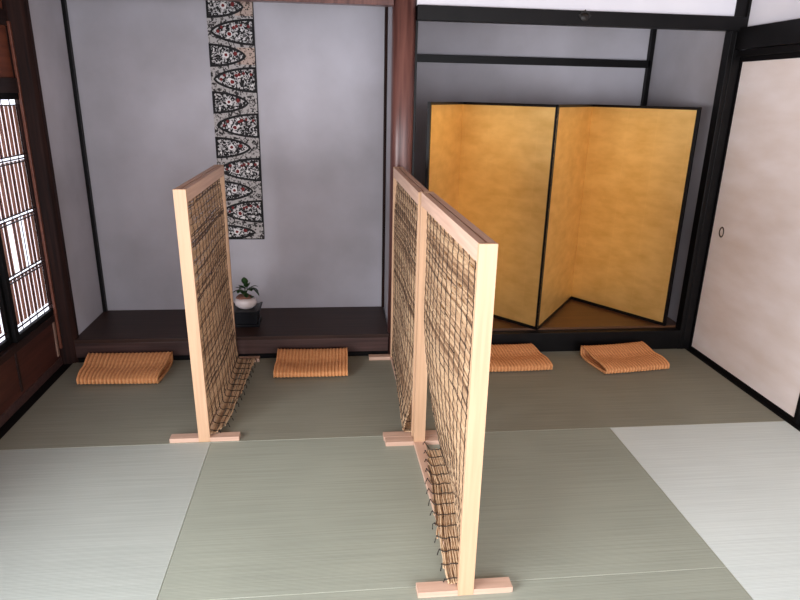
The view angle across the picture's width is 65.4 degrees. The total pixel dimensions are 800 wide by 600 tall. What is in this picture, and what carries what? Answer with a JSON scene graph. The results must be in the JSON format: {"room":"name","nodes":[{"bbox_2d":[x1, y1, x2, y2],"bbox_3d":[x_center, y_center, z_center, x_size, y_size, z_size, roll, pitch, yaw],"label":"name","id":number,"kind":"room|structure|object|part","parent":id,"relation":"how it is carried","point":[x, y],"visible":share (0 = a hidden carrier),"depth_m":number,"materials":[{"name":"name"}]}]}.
{"room":"japanese tatami room","nodes":[
{"label":"japanese tatami room","id":0,"kind":"room"},
{"bbox_2d":[0,0,60,414],"bbox_3d":[-1.637,-0.098,0.991,0.031,2.420,4.430,-1,18,-6],"label":"wall","id":1,"kind":"structure","parent":0,"point":[35,358],"depth_m":3.02,"materials":[{"name":"brown wood"}]},
{"bbox_2d":[0,8,6,25],"bbox_3d":[-1.634,-0.625,0.816,0.064,0.070,4.430,-1,18,-6],"label":"trim","id":2,"kind":"structure","parent":1,"relation":"attached to","point":[3,17],"depth_m":2.88,"materials":[{"name":"brown wood"}]},
{"bbox_2d":[0,276,12,351],"bbox_3d":[-1.824,-0.264,2.583,0.028,1.132,0.462,-1,18,-6],"label":"window","id":3,"kind":"structure","parent":1,"relation":"in","point":[7,341],"depth_m":2.91,"materials":[{"name":"black wood"}]},
{"bbox_2d":[0,77,18,92],"bbox_3d":[-1.637,-0.341,0.910,0.070,0.068,4.430,-1,18,-6],"label":"trim","id":4,"kind":"structure","parent":1,"relation":"attached to","point":[7,85],"depth_m":2.90,"materials":[{"name":"brown wood"}]},
{"bbox_2d":[14,353,23,391],"bbox_3d":[-1.832,0.345,2.986,0.017,0.202,0.020,-1,18,-6],"label":"trim","id":5,"kind":"structure","parent":1,"relation":"attached to","point":[15,355],"depth_m":2.98,"materials":[{"name":"brown wood"}]},
{"bbox_2d":[0,93,53,342],"bbox_3d":[-1.849,-0.405,3.008,0.028,1.132,0.462,-1,18,-6],"label":"window","id":6,"kind":"structure","parent":1,"relation":"in","point":[5,273],"depth_m":3.02,"materials":[{"name":"black wood"}]},
{"bbox_2d":[0,314,54,365],"bbox_3d":[-1.663,0.785,1.281,0.066,0.038,4.430,-1,18,-6],"label":"trim","id":7,"kind":"structure","parent":1,"relation":"attached to","point":[12,349],"depth_m":3.02,"materials":[{"name":"brown wood"}]},
{"bbox_2d":[0,357,62,427],"bbox_3d":[-1.665,1.030,1.362,0.054,0.045,4.430,-1,18,-6],"label":"baseboard","id":8,"kind":"structure","parent":1,"relation":"attached to","point":[44,377],"depth_m":3.08,"materials":[{"name":"brown wood"}]},
{"bbox_2d":[6,21,62,347],"bbox_3d":[-1.846,-0.519,3.167,0.012,1.650,0.014,-1,18,-6],"label":"trim","id":9,"kind":"structure","parent":1,"relation":"attached to","point":[8,22],"depth_m":3.13,"materials":[{"name":"brown wood"}]},
{"bbox_2d":[0,363,72,438],"bbox_3d":[-1.654,1.072,1.388,0.120,0.049,4.450,-1,18,-6],"label":"trim","id":10,"kind":"structure","parent":1,"relation":"attached to","point":[31,401],"depth_m":3.05,"materials":[{"name":"black wood"}]},
{"bbox_2d":[52,322,59,356],"bbox_3d":[-1.875,0.212,3.388,0.014,0.202,0.020,-1,18,-6],"label":"trim","id":11,"kind":"structure","parent":1,"relation":"attached to","point":[53,323],"depth_m":3.39,"materials":[{"name":"brown wood"}]},
{"bbox_2d":[28,0,102,333],"bbox_3d":[-1.846,-0.932,3.350,0.070,2.320,0.450,-1,18,-6],"label":"wall","id":12,"kind":"structure","parent":0,"point":[46,15],"depth_m":3.39,"materials":[{"name":"grey paint"}]},
{"bbox_2d":[1,0,78,363],"bbox_3d":[-1.827,-0.779,3.127,0.107,2.470,0.070,-1,18,-6],"label":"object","id":13,"kind":"structure","parent":12,"relation":"attached to","point":[17,11],"depth_m":3.15,"materials":[{"name":"brown wood"}]},
{"bbox_2d":[66,0,384,309],"bbox_3d":[-0.973,-1.023,3.683,1.820,2.320,0.068,-1,18,-6],"label":"wall","id":14,"kind":"structure","parent":0,"point":[143,73],"depth_m":3.68,"materials":[{"name":"grey paint"}]},
{"bbox_2d":[61,0,107,311],"bbox_3d":[-1.832,-1.015,3.547,0.038,2.285,0.028,-1,18,-6],"label":"trim","id":15,"kind":"structure","parent":14,"relation":"attached to","point":[63,2],"depth_m":3.59,"materials":[{"name":"black wood"}]},
{"bbox_2d":[74,306,389,343],"bbox_3d":[-0.979,0.143,3.777,1.795,0.023,0.500,-1,18,-6],"label":"platform","id":16,"kind":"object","parent":14,"relation":"attached to","point":[111,326],"depth_m":3.71,"materials":[{"name":"brown wood"}]},
{"bbox_2d":[233,302,262,326],"bbox_3d":[-0.923,0.087,3.738,0.183,0.108,0.164,-1,18,-6],"label":"display stand","id":17,"kind":"object","parent":16,"relation":"on","point":[251,317],"visible":0.71,"depth_m":3.68,"materials":[{"name":"black wood"}]},
{"bbox_3d":[-0.916,0.112,3.674,0.108,0.052,0.004,-1,18,-6],"label":"panel","id":18,"kind":"part","parent":17,"relation":"part of","materials":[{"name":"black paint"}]},
{"bbox_2d":[233,277,258,308],"bbox_3d":[-0.914,-0.047,3.689,0.166,0.195,0.110,-1,18,-6],"label":"potted plant","id":19,"kind":"object","parent":17,"relation":"on","point":[244,300],"visible":0.98,"depth_m":3.67,"materials":[{"name":"green plant"}]},
{"bbox_3d":[-0.919,0.015,3.712,0.132,0.064,0.106,-1,18,-6],"label":"pot","id":20,"kind":"part","parent":19,"relation":"part of","materials":[{"name":"white ceramic"}]},
{"bbox_2d":[381,7,387,306],"bbox_3d":[-0.086,-1.040,3.737,0.025,2.285,0.022,-1,18,-6],"label":"trim","id":21,"kind":"structure","parent":14,"relation":"attached to","point":[386,8],"depth_m":3.77,"materials":[{"name":"brown wood"}]},
{"bbox_2d":[384,7,391,323],"bbox_3d":[-0.043,-0.988,3.797,0.088,2.420,0.950,-1,18,-6],"label":"wall","id":22,"kind":"structure","parent":0,"point":[389,56],"depth_m":3.66,"materials":[{"name":"grey paint"}]},
{"bbox_2d":[75,337,387,357],"bbox_3d":[-0.950,0.263,3.583,1.768,0.085,0.048,-1,18,-6],"label":"trim","id":23,"kind":"structure","parent":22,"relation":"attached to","point":[352,344],"depth_m":3.57,"materials":[{"name":"brown wood"}]},
{"bbox_2d":[78,351,387,362],"bbox_3d":[-0.952,0.339,3.611,1.768,0.080,0.042,-1,18,-6],"label":"trim","id":24,"kind":"structure","parent":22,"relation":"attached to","point":[350,353],"depth_m":3.60,"materials":[{"name":"black wood"}]},
{"bbox_2d":[387,0,415,353],"bbox_3d":[0.007,-0.814,3.352,0.120,2.470,0.110,-1,18,-6],"label":"trim","id":25,"kind":"structure","parent":22,"relation":"attached to","point":[403,11],"depth_m":3.22,"materials":[{"name":"brown wood"}]},
{"bbox_2d":[411,21,417,211],"bbox_3d":[0.065,-0.616,3.441,0.013,1.720,0.060,-1,18,-6],"label":"trim","id":26,"kind":"structure","parent":22,"relation":"attached to","point":[416,35],"depth_m":3.26,"materials":[{"name":"black wood"}]},
{"bbox_2d":[411,327,679,352],"bbox_3d":[0.878,0.271,3.792,1.688,0.170,0.056,-1,18,-6],"label":"trim","id":27,"kind":"structure","parent":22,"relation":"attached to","point":[655,338],"depth_m":3.78,"materials":[{"name":"black wood"}]},
{"bbox_2d":[413,21,650,271],"bbox_3d":[0.839,-1.115,4.320,1.800,2.470,0.070,-1,18,-6],"label":"wall","id":28,"kind":"structure","parent":0,"point":[436,82],"depth_m":4.14,"materials":[{"name":"grey paint"}]},
{"bbox_2d":[417,54,649,67],"bbox_3d":[0.825,-1.576,4.110,1.720,0.047,0.035,-1,18,-6],"label":"trim","id":29,"kind":"structure","parent":28,"relation":"attached to","point":[434,58],"depth_m":4.10,"materials":[{"name":"black wood"}]},
{"bbox_2d":[445,299,675,330],"bbox_3d":[0.842,0.048,4.206,1.730,0.033,0.875,-1,18,-6],"label":"floor","id":30,"kind":"structure","parent":28,"relation":"attached to","point":[574,314],"depth_m":3.92,"materials":[{"name":"brown wood"}]},
{"bbox_2d":[425,102,701,329],"bbox_3d":[0.868,-0.527,3.828,1.545,1.294,0.601,-1,18,-6],"label":"folding screen","id":31,"kind":"object","parent":30,"relation":"on","point":[585,203],"visible":0.83,"depth_m":3.76,"materials":[{"name":"gold metal"}]},
{"bbox_3d":[0.250,-0.502,3.713,0.018,1.294,0.563,9,20,22],"label":"black frame","id":32,"kind":"part","parent":31,"relation":"part of","materials":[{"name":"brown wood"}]},
{"bbox_3d":[0.251,-0.504,3.714,0.014,1.268,0.559,9,20,22],"label":"screen panel","id":33,"kind":"part","parent":31,"relation":"part of","materials":[{"name":"gold metal"}]},
{"bbox_3d":[0.606,-0.509,3.753,0.644,1.268,0.014,17,24,40],"label":"screen panel","id":34,"kind":"part","parent":31,"relation":"part of","materials":[{"name":"gold metal"}]},
{"bbox_3d":[0.606,-0.508,3.754,0.644,1.294,0.018,17,24,40],"label":"black frame","id":35,"kind":"part","parent":31,"relation":"part of","materials":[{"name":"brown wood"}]},
{"bbox_3d":[1.015,-0.529,3.845,0.018,1.294,0.730,11,21,28],"label":"black frame","id":36,"kind":"part","parent":31,"relation":"part of","materials":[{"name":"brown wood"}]},
{"bbox_3d":[1.016,-0.530,3.845,0.014,1.268,0.730,11,21,28],"label":"screen panel","id":37,"kind":"part","parent":31,"relation":"part of","materials":[{"name":"gold metal"}]},
{"bbox_3d":[1.432,-0.540,3.902,0.014,1.268,0.682,-14,24,-39],"label":"screen panel","id":38,"kind":"part","parent":31,"relation":"part of","materials":[{"name":"gold metal"}]},
{"bbox_3d":[1.433,-0.539,3.901,0.018,1.294,0.686,-14,24,-39],"label":"black frame","id":39,"kind":"part","parent":31,"relation":"part of","materials":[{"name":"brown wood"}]},
{"bbox_2d":[640,29,656,105],"bbox_3d":[1.671,-1.196,4.330,0.030,2.290,0.035,-1,18,-6],"label":"trim","id":40,"kind":"structure","parent":28,"relation":"attached to","point":[653,32],"depth_m":4.20,"materials":[{"name":"black wood"}]},
{"bbox_2d":[416,0,736,15],"bbox_3d":[0.971,-1.738,3.124,1.774,0.534,0.035,-1,18,-6],"label":"wall","id":41,"kind":"structure","parent":0,"point":[689,7],"depth_m":3.20,"materials":[{"name":"white paint"}]},
{"bbox_2d":[416,5,746,31],"bbox_3d":[0.951,-1.449,3.203,1.742,0.074,0.072,-1,18,-6],"label":"trim","id":42,"kind":"structure","parent":41,"relation":"attached to","point":[434,13],"depth_m":3.18,"materials":[{"name":"black wood"}]},
{"bbox_2d":[675,0,748,348],"bbox_3d":[1.776,-0.832,3.520,0.074,2.470,0.065,-1,18,-6],"label":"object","id":43,"kind":"structure","parent":41,"relation":"attached to","point":[729,63],"depth_m":3.55,"materials":[{"name":"black wood"}]},
{"bbox_2d":[647,0,799,321],"bbox_3d":[2.013,-0.274,1.843,0.095,2.470,5.380,-1,18,-6],"label":"wall","id":44,"kind":"structure","parent":0,"point":[686,63],"depth_m":3.74,"materials":[{"name":"grey paint"}]},
{"bbox_2d":[685,348,799,430],"bbox_3d":[2.053,1.020,1.784,0.103,0.052,4.450,-1,18,-6],"label":"trim","id":45,"kind":"structure","parent":44,"relation":"attached to","point":[796,426],"depth_m":3.30,"materials":[{"name":"black wood"}]},
{"bbox_2d":[689,52,799,423],"bbox_3d":[1.875,-0.355,3.164,0.029,1.688,0.945,-1,18,-6],"label":"door","id":46,"kind":"structure","parent":44,"relation":"in","point":[746,325],"depth_m":3.23,"materials":[{"name":"paper"}]},
{"bbox_2d":[745,0,751,26],"bbox_3d":[1.830,-1.715,3.200,0.014,0.590,0.018,-1,18,-6],"label":"trim","id":47,"kind":"structure","parent":44,"relation":"attached to","point":[749,1],"depth_m":3.26,"materials":[{"name":"black wood"}]},
{"bbox_2d":[735,18,799,49],"bbox_3d":[2.072,-0.692,1.218,0.100,0.107,4.450,-1,18,-6],"label":"trim","id":48,"kind":"structure","parent":44,"relation":"attached to","point":[782,33],"depth_m":3.06,"materials":[{"name":"black wood"}]},
{"bbox_2d":[736,44,799,56],"bbox_3d":[2.098,-0.623,1.244,0.125,0.032,4.450,-1,18,-6],"label":"door frame","id":49,"kind":"structure","parent":44,"relation":"attached to","point":[796,47],"depth_m":3.08,"materials":[{"name":"black wood"}]},
{"bbox_3d":[0.194,0.957,2.059,4.300,0.064,5.700,-1,18,-6],"label":"floor","id":50,"kind":"structure","parent":0,"visible":0},
{"bbox_2d":[0,443,210,599],"bbox_3d":[-1.184,0.940,1.826,0.908,0.055,1.818,-1,18,-6],"label":"mat","id":51,"kind":"object","parent":50,"relation":"on","point":[80,523],"visible":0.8,"depth_m":2.23,"materials":[{"name":"grey wicker"}]},
{"bbox_2d":[0,356,402,449],"bbox_3d":[-0.876,0.506,3.162,1.818,0.055,0.908,-1,18,-6],"label":"mat","id":52,"kind":"object","parent":50,"relation":"on","point":[364,402],"visible":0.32,"depth_m":3.00,"materials":[{"name":"green wicker"}]},
{"bbox_2d":[76,351,172,384],"bbox_3d":[-1.485,0.363,3.341,0.458,0.078,0.304,-1,18,-6],"label":"floor cushion","id":53,"kind":"object","parent":52,"relation":"on","point":[97,368],"visible":1,"depth_m":3.32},
{"bbox_2d":[169,165,259,442],"bbox_3d":[-0.892,-0.041,2.976,0.299,1.100,0.896,-1,18,-6],"label":"screen","id":54,"kind":"object","parent":52,"relation":"on","point":[214,369],"visible":1,"depth_m":2.79,"materials":[{"name":"brown wood"}]},
{"bbox_3d":[-0.851,0.097,2.562,0.061,1.100,0.018,-1,18,-6],"label":"post","id":55,"kind":"part","parent":54,"relation":"part of","materials":[{"name":"brown wood"}]},
{"bbox_3d":[-0.902,-0.533,2.797,0.022,0.051,0.832,-1,18,-6],"label":"rail","id":56,"kind":"part","parent":54,"relation":"part of","materials":[{"name":"brown wood"}]},
{"bbox_3d":[-0.875,-0.534,2.800,0.022,0.051,0.832,-1,18,-6],"label":"rail","id":57,"kind":"part","parent":54,"relation":"part of","materials":[{"name":"brown wood"}]},
{"bbox_3d":[-0.819,0.058,2.653,0.083,1.059,0.008,-1,18,-6],"label":"binding cord","id":58,"kind":"part","parent":54,"relation":"part of","materials":[{"name":"beige fabric"}]},
{"bbox_3d":[-0.824,0.037,2.715,0.087,1.059,0.008,-1,18,-6],"label":"binding cord","id":59,"kind":"part","parent":54,"relation":"part of","materials":[{"name":"beige fabric"}]},
{"bbox_3d":[-0.830,0.017,2.777,0.091,1.059,0.008,-1,18,-6],"label":"binding cord","id":60,"kind":"part","parent":54,"relation":"part of","materials":[{"name":"brown fabric"}]},
{"bbox_3d":[-0.835,-0.004,2.839,0.095,1.059,0.008,-1,18,-6],"label":"binding cord","id":61,"kind":"part","parent":54,"relation":"part of","materials":[{"name":"brown fabric"}]},
{"bbox_3d":[-0.842,-0.024,2.900,0.096,1.059,0.008,-1,18,-6],"label":"binding cord","id":62,"kind":"part","parent":54,"relation":"part of","materials":[{"name":"brown fabric"}]},
{"bbox_2d":[188,179,254,433],"bbox_3d":[-0.834,-0.044,2.966,0.143,1.070,0.826,-1,18,-6],"label":"blind","id":63,"kind":"object","parent":54,"relation":"hanging from","point":[218,333],"depth_m":2.92,"materials":[{"name":"wicker"}]},
{"bbox_3d":[-0.843,-0.045,2.963,0.107,1.059,0.008,-1,18,-6],"label":"binding cord","id":64,"kind":"part","parent":54,"relation":"part of","materials":[{"name":"brown fabric"}]},
{"bbox_3d":[-0.850,-0.065,3.025,0.108,1.059,0.008,-1,18,-6],"label":"binding cord","id":65,"kind":"part","parent":54,"relation":"part of","materials":[{"name":"brown fabric"}]},
{"bbox_3d":[-0.939,-0.170,3.365,0.054,1.100,0.020,-1,18,-6],"label":"post","id":66,"kind":"part","parent":54,"relation":"part of","materials":[{"name":"brown wood"}]},
{"bbox_3d":[-0.851,-0.086,3.087,0.119,1.059,0.008,-1,18,-6],"label":"binding cord","id":67,"kind":"part","parent":54,"relation":"part of","materials":[{"name":"brown fabric"}]},
{"bbox_3d":[-0.858,-0.106,3.149,0.120,1.059,0.008,-1,18,-6],"label":"binding cord","id":68,"kind":"part","parent":54,"relation":"part of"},
{"bbox_3d":[-0.865,-0.127,3.211,0.120,1.059,0.008,-1,18,-6],"label":"binding cord","id":69,"kind":"part","parent":54,"relation":"part of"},
{"bbox_3d":[-0.879,-0.168,3.334,0.122,1.059,0.008,-1,18,-6],"label":"binding cord","id":70,"kind":"part","parent":54,"relation":"part of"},
{"bbox_3d":[-0.872,-0.147,3.273,0.121,1.059,0.008,-1,18,-6],"label":"binding cord","id":71,"kind":"part","parent":54,"relation":"part of","materials":[{"name":"brown fabric"}]},
{"bbox_2d":[273,348,347,377],"bbox_3d":[-0.489,0.346,3.460,0.400,0.078,0.270,-1,18,-6],"label":"floor cushion","id":72,"kind":"object","parent":52,"relation":"on","point":[327,362],"visible":1,"depth_m":3.43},
{"bbox_2d":[369,167,437,440],"bbox_3d":[0.031,-0.044,3.045,0.310,1.100,0.935,-1,18,-6],"label":"screen","id":73,"kind":"object","parent":52,"relation":"on","point":[405,224],"visible":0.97,"depth_m":2.95,"materials":[{"name":"brown wood"}]},
{"bbox_3d":[-0.004,-0.171,3.416,0.068,1.068,0.009,-1,18,-6],"label":"binding cord","id":74,"kind":"part","parent":73,"relation":"part of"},
{"bbox_3d":[0.002,-0.149,3.351,0.068,1.068,0.008,-1,18,-6],"label":"binding cord","id":75,"kind":"part","parent":73,"relation":"part of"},
{"bbox_3d":[0.007,-0.128,3.286,0.068,1.068,0.008,-1,18,-6],"label":"binding cord","id":76,"kind":"part","parent":73,"relation":"part of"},
{"bbox_3d":[-0.021,-0.178,3.449,0.049,1.100,0.020,-1,18,-6],"label":"post","id":77,"kind":"part","parent":73,"relation":"part of","materials":[{"name":"brown wood"}]},
{"bbox_3d":[0.007,-0.106,3.221,0.056,1.069,0.008,-1,18,-6],"label":"binding cord","id":78,"kind":"part","parent":73,"relation":"part of","materials":[{"name":"brown fabric"}]},
{"bbox_3d":[0.012,-0.085,3.156,0.056,1.069,0.009,-1,18,-6],"label":"binding cord","id":79,"kind":"part","parent":73,"relation":"part of","materials":[{"name":"brown fabric"}]},
{"bbox_3d":[0.017,-0.064,3.092,0.056,1.069,0.009,-1,18,-6],"label":"binding cord","id":80,"kind":"part","parent":73,"relation":"part of","materials":[{"name":"brown fabric"}]},
{"bbox_3d":[0.021,0.473,3.201,0.049,0.018,0.866,-1,18,-7],"label":"rail","id":81,"kind":"part","parent":73,"relation":"part of","materials":[{"name":"brown wood"}]},
{"bbox_3d":[0.021,-0.042,3.027,0.056,1.069,0.008,-1,18,-6],"label":"binding cord","id":82,"kind":"part","parent":73,"relation":"part of","materials":[{"name":"brown fabric"}]},
{"bbox_3d":[0.025,-0.021,2.962,0.055,1.069,0.009,-1,18,-6],"label":"binding cord","id":83,"kind":"part","parent":73,"relation":"part of","materials":[{"name":"brown fabric"}]},
{"bbox_2d":[392,181,417,431],"bbox_3d":[0.029,-0.046,3.028,0.075,1.070,0.859,0,18,-4],"label":"blind","id":84,"kind":"object","parent":73,"relation":"hanging from","point":[404,222],"depth_m":2.97,"materials":[{"name":"wicker"}]},
{"bbox_3d":[0.029,0.001,2.897,0.055,1.069,0.009,-1,18,-6],"label":"binding cord","id":85,"kind":"part","parent":73,"relation":"part of","materials":[{"name":"brown fabric"}]},
{"bbox_3d":[0.034,0.022,2.833,0.055,1.069,0.008,-1,18,-6],"label":"binding cord","id":86,"kind":"part","parent":73,"relation":"part of","materials":[{"name":"brown fabric"}]},
{"bbox_3d":[0.029,-0.536,2.867,0.021,0.051,0.865,-1,18,-7],"label":"rail","id":87,"kind":"part","parent":73,"relation":"part of","materials":[{"name":"brown wood"}]},
{"bbox_3d":[0.038,0.044,2.768,0.054,1.069,0.008,-1,18,-6],"label":"binding cord","id":88,"kind":"part","parent":73,"relation":"part of","materials":[{"name":"beige fabric"}]},
{"bbox_3d":[0.043,0.065,2.704,0.056,1.069,0.009,-1,18,-6],"label":"binding cord","id":89,"kind":"part","parent":73,"relation":"part of","materials":[{"name":"beige fabric"}]},
{"bbox_3d":[0.057,-0.537,2.870,0.021,0.051,0.865,-1,18,-7],"label":"rail","id":90,"kind":"part","parent":73,"relation":"part of","materials":[{"name":"brown wood"}]},
{"bbox_3d":[0.085,0.099,2.616,0.049,1.100,0.018,-1,18,-6],"label":"post","id":91,"kind":"part","parent":73,"relation":"part of","materials":[{"name":"brown wood"}]},
{"bbox_2d":[157,428,724,599],"bbox_3d":[0.125,0.779,2.400,1.818,0.055,0.908,-1,18,-6],"label":"mat","id":92,"kind":"object","parent":50,"relation":"on","point":[323,515],"visible":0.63,"depth_m":2.26,"materials":[{"name":"wicker"}]},
{"bbox_2d":[385,191,512,597],"bbox_3d":[0.152,0.242,2.175,0.323,1.107,0.911,-1,18,-6],"label":"screen","id":93,"kind":"object","parent":92,"relation":"on","point":[459,410],"visible":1,"depth_m":1.99,"materials":[{"name":"brown wood"}]},
{"bbox_3d":[0.095,0.109,2.572,0.050,1.108,0.020,-1,18,-6],"label":"post","id":94,"kind":"part","parent":93,"relation":"part of","materials":[{"name":"brown wood"}]},
{"bbox_3d":[0.135,0.134,2.506,0.111,1.088,0.035,17,24,40],"label":"binding cord","id":95,"kind":"part","parent":93,"relation":"part of","materials":[{"name":"beige fabric"}]},
{"bbox_3d":[0.145,0.151,2.454,0.082,1.088,0.070,-1,18,-6],"label":"binding cord","id":96,"kind":"part","parent":93,"relation":"part of","materials":[{"name":"beige fabric"}]},
{"bbox_3d":[0.152,0.172,2.392,0.083,1.088,0.060,-1,18,-6],"label":"binding cord","id":97,"kind":"part","parent":93,"relation":"part of","materials":[{"name":"beige fabric"}]},
{"bbox_3d":[0.142,0.762,2.333,0.049,0.018,0.852,-1,18,-8],"label":"rail","id":98,"kind":"part","parent":93,"relation":"part of","materials":[{"name":"brown wood"}]},
{"bbox_3d":[0.158,0.192,2.330,0.088,1.087,0.054,-1,18,-6],"label":"binding cord","id":99,"kind":"part","parent":93,"relation":"part of","materials":[{"name":"beige fabric"}]},
{"bbox_3d":[0.159,0.212,2.269,0.099,1.088,0.049,-1,18,-6],"label":"binding cord","id":100,"kind":"part","parent":93,"relation":"part of","materials":[{"name":"beige fabric"}]},
{"bbox_3d":[0.162,0.232,2.208,0.100,1.088,0.045,-1,18,-6],"label":"binding cord","id":101,"kind":"part","parent":93,"relation":"part of","materials":[{"name":"brown fabric"}]},
{"bbox_3d":[0.164,0.253,2.147,0.097,1.089,0.041,-1,18,-6],"label":"binding cord","id":102,"kind":"part","parent":93,"relation":"part of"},
{"bbox_3d":[0.167,0.273,2.087,0.094,1.088,0.037,-1,18,-6],"label":"binding cord","id":103,"kind":"part","parent":93,"relation":"part of","materials":[{"name":"brown fabric"}]},
{"bbox_3d":[0.168,0.293,2.026,0.088,1.088,0.032,-1,18,-6],"label":"binding cord","id":104,"kind":"part","parent":93,"relation":"part of","materials":[{"name":"brown fabric"}]},
{"bbox_3d":[0.169,0.314,1.962,0.082,1.088,0.023,-1,18,-6],"label":"binding cord","id":105,"kind":"part","parent":93,"relation":"part of","materials":[{"name":"brown fabric"}]},
{"bbox_2d":[424,214,476,583],"bbox_3d":[0.172,0.239,2.161,0.102,1.077,0.844,0,18,-4],"label":"blind","id":106,"kind":"object","parent":93,"relation":"hanging from","point":[449,374],"depth_m":2.10,"materials":[{"name":"wicker"}]},
{"bbox_3d":[0.151,-0.255,1.996,0.021,0.051,0.851,-1,18,-8],"label":"rail","id":107,"kind":"part","parent":93,"relation":"part of","materials":[{"name":"brown wood"}]},
{"bbox_3d":[0.172,0.334,1.902,0.077,1.088,0.019,-1,18,-6],"label":"binding cord","id":108,"kind":"part","parent":93,"relation":"part of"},
{"bbox_3d":[0.175,0.354,1.840,0.073,1.088,0.013,-1,18,-6],"label":"binding cord","id":109,"kind":"part","parent":93,"relation":"part of","materials":[{"name":"brown fabric"}]},
{"bbox_3d":[0.178,-0.256,1.999,0.021,0.051,0.851,-1,18,-8],"label":"rail","id":110,"kind":"part","parent":93,"relation":"part of","materials":[{"name":"brown wood"}]},
{"bbox_3d":[0.212,0.381,1.754,0.050,1.108,0.018,-1,18,-6],"label":"post","id":111,"kind":"part","parent":93,"relation":"part of","materials":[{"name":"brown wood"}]},
{"bbox_2d":[219,567,752,599],"bbox_3d":[0.221,1.064,1.541,1.818,0.055,0.908,-1,18,-6],"label":"mat","id":112,"kind":"object","parent":50,"relation":"on","point":[711,583],"visible":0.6,"depth_m":1.95,"materials":[{"name":"green wicker"}]},
{"bbox_2d":[425,349,783,431],"bbox_3d":[0.922,0.482,3.355,1.795,0.055,0.908,-1,18,-6],"label":"mat","id":113,"kind":"object","parent":50,"relation":"on","point":[574,394],"visible":0.5,"depth_m":3.21,"materials":[{"name":"green wicker"}]},
{"bbox_2d":[470,343,552,371],"bbox_3d":[0.627,0.330,3.580,0.435,0.078,0.261,-1,18,-6],"label":"floor cushion","id":114,"kind":"object","parent":113,"relation":"on","point":[514,357],"visible":0.84,"depth_m":3.53,"materials":[{"name":"orange fabric"}]},
{"bbox_2d":[580,341,669,373],"bbox_3d":[1.300,0.333,3.616,0.408,0.078,0.281,-3,19,-13],"label":"floor cushion","id":115,"kind":"object","parent":113,"relation":"on","point":[638,356],"visible":1,"depth_m":3.59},
{"bbox_2d":[610,421,799,599],"bbox_3d":[1.518,0.903,2.115,0.885,0.055,1.818,-1,18,-6],"label":"mat","id":116,"kind":"object","parent":50,"relation":"on","point":[737,485],"visible":0.8,"depth_m":2.48,"materials":[{"name":"grey wicker"}]},
{"bbox_3d":[-0.892,-1.746,2.927,1.740,0.470,0.040,-1,18,-6],"label":"wall","id":117,"kind":"structure","parent":0,"visible":0},
{"bbox_2d":[215,0,393,6],"bbox_3d":[-0.897,-1.490,3.011,1.740,0.070,0.060,-1,18,-6],"label":"trim","id":118,"kind":"structure","parent":117,"relation":"attached to","point":[381,3],"depth_m":3.06,"materials":[{"name":"brown wood"}]}
]}

